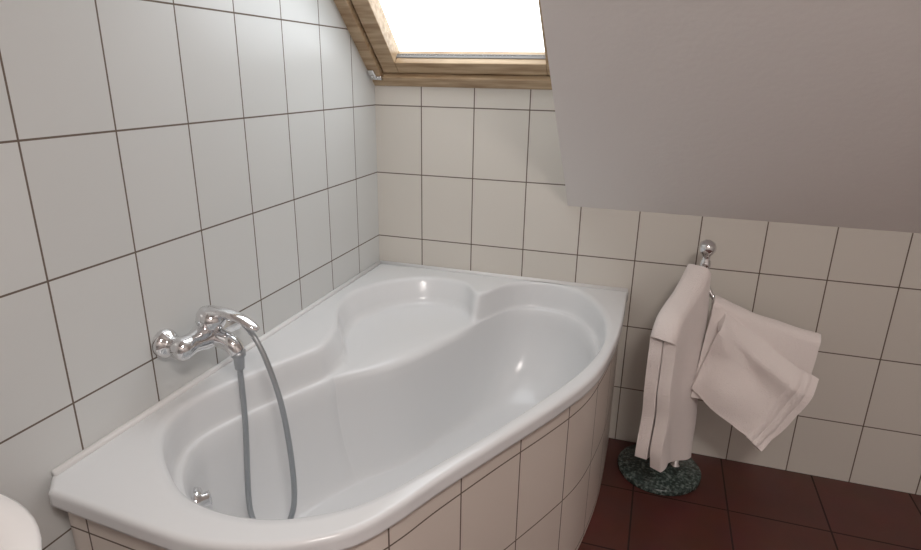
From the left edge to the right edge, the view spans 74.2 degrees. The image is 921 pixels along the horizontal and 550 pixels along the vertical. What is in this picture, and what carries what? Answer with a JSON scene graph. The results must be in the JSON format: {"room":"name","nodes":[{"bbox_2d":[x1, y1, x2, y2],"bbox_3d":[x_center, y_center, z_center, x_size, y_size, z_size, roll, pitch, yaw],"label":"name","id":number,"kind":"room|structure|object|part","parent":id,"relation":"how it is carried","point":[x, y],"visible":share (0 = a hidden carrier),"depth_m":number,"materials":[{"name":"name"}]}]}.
{"room":"bathroom","nodes":[
{"label":"bathroom","id":0,"kind":"room"},
{"bbox_2d":[0,0,379,549],"bbox_3d":[-0.859,-0.178,0.835,0.100,2.475,3.200,7,19,17],"label":"wall","id":1,"kind":"structure","parent":0,"point":[162,161],"depth_m":1.30,"materials":[{"name":"tile"}]},
{"bbox_2d":[152,305,296,518],"bbox_3d":[-0.529,0.359,1.487,0.270,0.592,0.220,7,19,17],"label":"faucet","id":2,"kind":"object","parent":1,"relation":"attached to","point":[215,326],"visible":0.94,"depth_m":1.41,"materials":[{"name":"silver metal"}]},
{"bbox_3d":[-0.550,0.156,1.432,0.097,0.063,0.050,7,19,17],"label":"spout","id":3,"kind":"part","parent":2,"relation":"part of","materials":[{"name":"silver metal"}]},
{"bbox_3d":[-0.524,0.102,1.401,0.132,0.049,0.048,7,19,17],"label":"lever","id":4,"kind":"part","parent":2,"relation":"part of","materials":[{"name":"silver metal"}]},
{"bbox_2d":[375,85,920,494],"bbox_3d":[0.928,0.040,2.132,2.800,1.296,0.120,7,19,17],"label":"wall","id":5,"kind":"structure","parent":0,"point":[472,179],"depth_m":2.14,"materials":[{"name":"tile"}]},
{"bbox_2d":[370,75,382,79],"bbox_3d":[-0.304,-0.715,2.194,0.040,0.026,0.034,7,19,17],"label":"hinge pin","id":6,"kind":"object","parent":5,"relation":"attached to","point":[372,77],"visible":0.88,"depth_m":2.19,"materials":[{"name":"silver metal"}]},
{"bbox_2d":[382,73,551,89],"bbox_3d":[0.040,-0.708,2.138,0.650,0.098,0.095,7,19,17],"label":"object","id":7,"kind":"object","parent":5,"relation":"on","point":[496,81],"visible":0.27,"depth_m":2.11,"materials":[{"name":"brown wood"}]},
{"bbox_2d":[540,0,920,232],"bbox_3d":[1.041,-0.610,0.797,1.960,1.573,1.840,7,19,17],"label":"ceiling","id":8,"kind":"structure","parent":0,"point":[808,112],"depth_m":1.51,"materials":[{"name":"white paint"}]},
{"bbox_2d":[351,0,549,74],"bbox_3d":[-0.095,-0.978,1.589,0.640,0.859,0.917,7,19,17],"label":"window","id":9,"kind":"structure","parent":8,"relation":"in","point":[404,65],"depth_m":2.06,"materials":[{"name":"brown wood"}]},
{"bbox_3d":[-0.371,-1.010,1.673,0.060,0.859,0.917,7,19,17],"label":"sash","id":10,"kind":"part","parent":9,"relation":"part of","materials":[{"name":"brown wood"}]},
{"bbox_2d":[396,54,545,58],"bbox_3d":[0.030,-0.742,2.067,0.535,0.014,0.013,7,19,17],"label":"bead","id":11,"kind":"object","parent":9,"relation":"on","point":[502,56],"visible":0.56,"depth_m":2.06,"materials":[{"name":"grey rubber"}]},
{"bbox_3d":[0.188,-0.944,1.504,0.045,0.859,0.917,7,19,17],"label":"sash","id":12,"kind":"part","parent":9,"relation":"part of","materials":[{"name":"brown wood"}]},
{"bbox_2d":[578,438,920,549],"bbox_3d":[0.456,1.197,0.847,2.900,0.100,3.420,7,19,17],"label":"floor","id":13,"kind":"structure","parent":0,"point":[735,505],"depth_m":1.97,"materials":[{"name":"tile"}]},
{"bbox_2d":[0,493,41,549],"bbox_3d":[-0.703,0.744,0.647,0.508,0.850,0.556,7,19,17],"label":"toilet","id":14,"kind":"object","parent":13,"relation":"on","point":[19,530],"visible":1,"depth_m":0.69,"materials":[{"name":"white ceramic"}]},
{"bbox_2d":[48,260,628,549],"bbox_3d":[-0.100,0.510,1.740,0.981,0.622,1.509,7,19,17],"label":"bathtub","id":15,"kind":"object","parent":13,"relation":"on","point":[427,407],"visible":1,"depth_m":1.66,"materials":[{"name":"white ceramic"}]},
{"bbox_2d":[617,239,716,495],"bbox_3d":[0.814,0.303,2.032,0.479,0.856,0.341,-1,18,-5],"label":"towel stand","id":16,"kind":"object","parent":13,"relation":"on","point":[681,477],"visible":0.59,"depth_m":2.11,"materials":[{"name":"black stone"}]},
{"bbox_2d":[635,264,710,471],"bbox_3d":[0.682,0.318,1.934,0.187,0.684,0.257,7,19,17],"label":"towel","id":17,"kind":"object","parent":16,"relation":"hanging from","point":[669,411],"depth_m":1.88,"materials":[{"name":"white fabric"}]},
{"bbox_3d":[0.915,0.104,1.893,0.341,0.180,0.033,11,21,28],"label":"arm","id":18,"kind":"part","parent":16,"relation":"part of","materials":[{"name":"silver metal"}]},
{"bbox_2d":[691,295,820,451],"bbox_3d":[0.923,0.303,1.936,0.345,0.456,0.225,7,19,17],"label":"towel","id":19,"kind":"object","parent":16,"relation":"hanging from","point":[754,371],"depth_m":1.88,"materials":[{"name":"white fabric"}]},
{"bbox_3d":[-0.383,-1.005,0.629,0.740,0.761,0.890,7,19,17],"label":"ceiling","id":20,"kind":"structure","parent":0,"visible":0},
{"bbox_2d":[334,0,384,85],"bbox_3d":[-0.425,-1.015,1.689,0.044,0.951,1.012,7,19,17],"label":"frame","id":21,"kind":"object","parent":20,"relation":"attached to","point":[346,9],"visible":0.49,"depth_m":2.04,"materials":[{"name":"brown wood"}]},
{"bbox_2d":[367,70,376,79],"bbox_3d":[-0.316,-0.718,2.185,0.027,0.035,0.036,7,19,17],"label":"hinge plate","id":22,"kind":"object","parent":21,"relation":"attached to","point":[370,72],"depth_m":2.18,"materials":[{"name":"silver metal"}]}
]}

